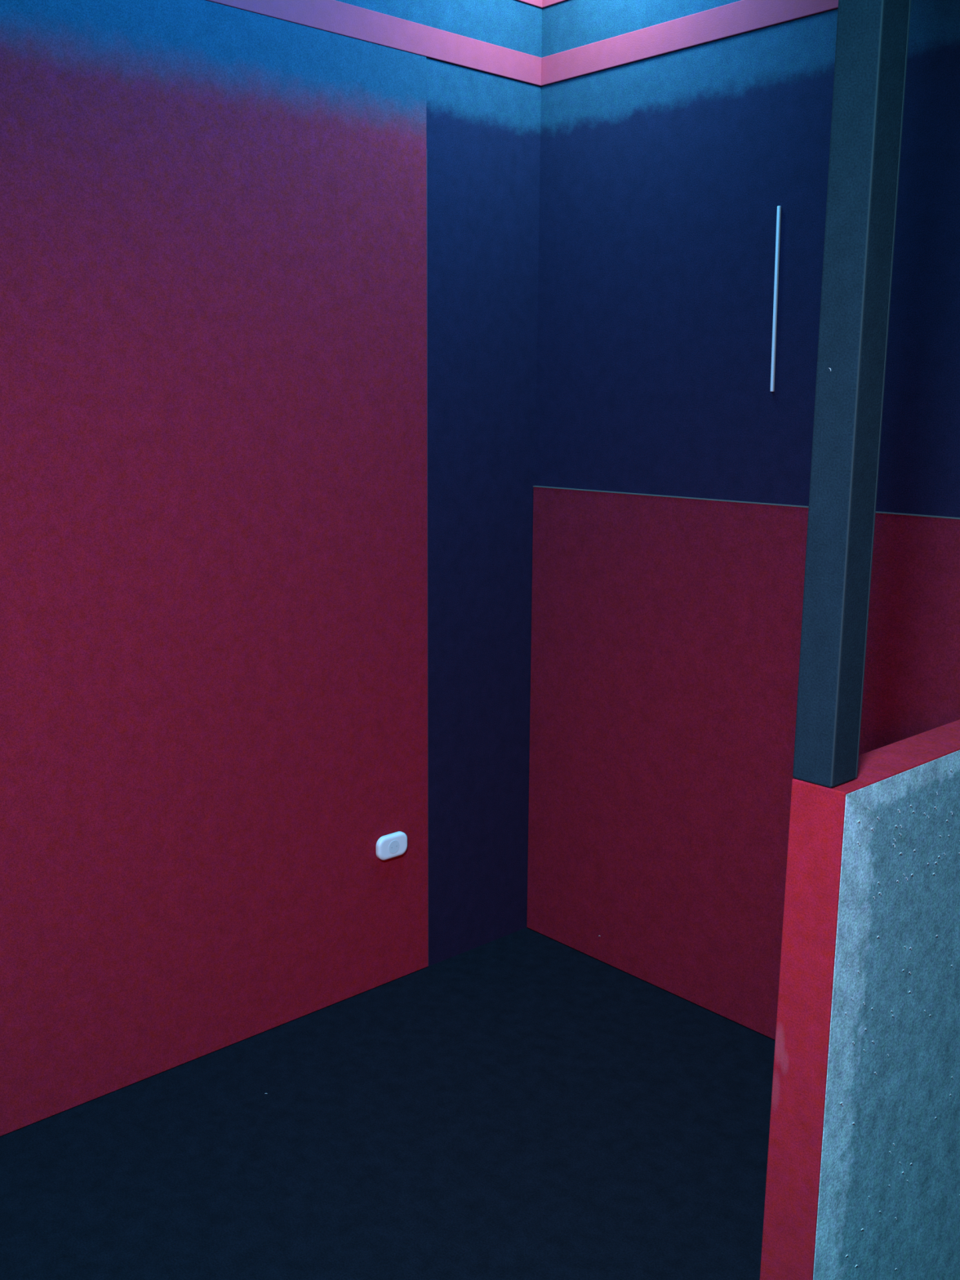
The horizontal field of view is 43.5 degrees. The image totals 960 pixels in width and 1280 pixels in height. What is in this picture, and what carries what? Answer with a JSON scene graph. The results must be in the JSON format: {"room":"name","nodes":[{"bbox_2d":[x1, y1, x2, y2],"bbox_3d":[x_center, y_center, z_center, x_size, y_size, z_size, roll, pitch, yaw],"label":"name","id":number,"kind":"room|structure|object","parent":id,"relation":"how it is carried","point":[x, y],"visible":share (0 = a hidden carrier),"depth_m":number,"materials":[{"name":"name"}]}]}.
{"room":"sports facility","nodes":[
{"label":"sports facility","id":0,"kind":"room"},
{"bbox_2d":[0,0,542,1136],"bbox_3d":[-1.498,-0.269,2.054,4.400,2.920,0.100,-10,15,-42],"label":"wall","id":1,"kind":"structure","parent":0,"point":[483,128],"depth_m":3.34,"materials":[{"name":"blue paint"}]},
{"bbox_2d":[0,0,428,1136],"bbox_3d":[-1.608,-0.011,1.932,3.971,2.452,0.003,-10,15,-42],"label":"wall panel","id":2,"kind":"object","parent":1,"relation":"attached to","point":[214,706],"visible":1,"depth_m":2.78,"materials":[{"name":"red paint"}]},
{"bbox_2d":[376,831,407,860],"bbox_3d":[-0.241,0.567,3.306,0.102,0.067,0.016,-10,15,-42],"label":"wall socket","id":3,"kind":"object","parent":2,"relation":"attached to","point":[393,845],"visible":1,"depth_m":3.30,"materials":[{"name":"white plastic"}]},
{"bbox_2d":[206,0,542,86],"bbox_3d":[-1.456,-1.273,1.818,4.400,0.072,0.005,-10,15,-42],"label":"trim","id":4,"kind":"structure","parent":1,"relation":"attached to","point":[334,16],"depth_m":2.94,"materials":[{"name":"paint"}]},
{"bbox_2d":[517,0,542,8],"bbox_3d":[-1.454,-1.467,1.781,4.400,0.072,0.005,-10,15,-42],"label":"trim","id":5,"kind":"structure","parent":1,"relation":"attached to","point":[539,3],"depth_m":3.22,"materials":[{"name":"paint"}]},
{"bbox_2d":[0,927,775,1279],"bbox_3d":[0.010,1.541,0.716,4.600,0.100,4.600,-10,15,-42],"label":"floor","id":6,"kind":"structure","parent":0,"point":[524,1104],"depth_m":2.64,"materials":[{"name":"carpet"}]},
{"bbox_2d":[534,0,959,517],"bbox_3d":[1.681,-0.221,1.917,0.100,2.920,4.600,-10,15,-42],"label":"wall","id":7,"kind":"structure","parent":0,"point":[664,178],"depth_m":2.93,"materials":[{"name":"blue paint"}]},
{"bbox_2d":[542,0,566,7],"bbox_3d":[1.652,-1.419,1.645,0.005,0.072,4.395,-10,15,-42],"label":"trim","id":8,"kind":"structure","parent":7,"relation":"attached to","point":[545,2],"depth_m":3.22,"materials":[{"name":"paint"}]},
{"bbox_2d":[541,0,838,85],"bbox_3d":[1.651,-1.226,1.682,0.005,0.072,4.395,-10,15,-42],"label":"trim","id":9,"kind":"structure","parent":7,"relation":"attached to","point":[739,17],"depth_m":2.93,"materials":[{"name":"paint"}]},
{"bbox_2d":[526,485,959,1039],"bbox_3d":[1.629,0.544,2.034,0.012,1.368,4.376,-10,15,-42],"label":"wainscot panel","id":10,"kind":"object","parent":7,"relation":"attached to","point":[666,630],"visible":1,"depth_m":3.18,"materials":[{"name":"red paint"}]},
{"bbox_2d":[770,205,781,391],"bbox_3d":[0.695,-0.799,2.826,0.007,0.422,0.015,-10,15,-42],"label":"strip","id":11,"kind":"object","parent":7,"relation":"attached to","point":[779,207],"visible":1,"depth_m":2.82,"materials":[{"name":"white plastic"}]},
{"bbox_2d":[760,719,959,1279],"bbox_3d":[0.851,0.669,2.132,1.038,1.080,0.095,-10,15,-42],"label":"wall","id":12,"kind":"structure","parent":0,"point":[863,1180],"depth_m":1.82,"materials":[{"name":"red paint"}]},
{"bbox_2d":[792,0,911,787],"bbox_3d":[0.496,-0.705,1.535,0.066,1.840,0.065,-10,15,-42],"label":"square post","id":13,"kind":"object","parent":12,"relation":"on","point":[872,37],"visible":1,"depth_m":1.58,"materials":[{"name":"metal"}]}
]}

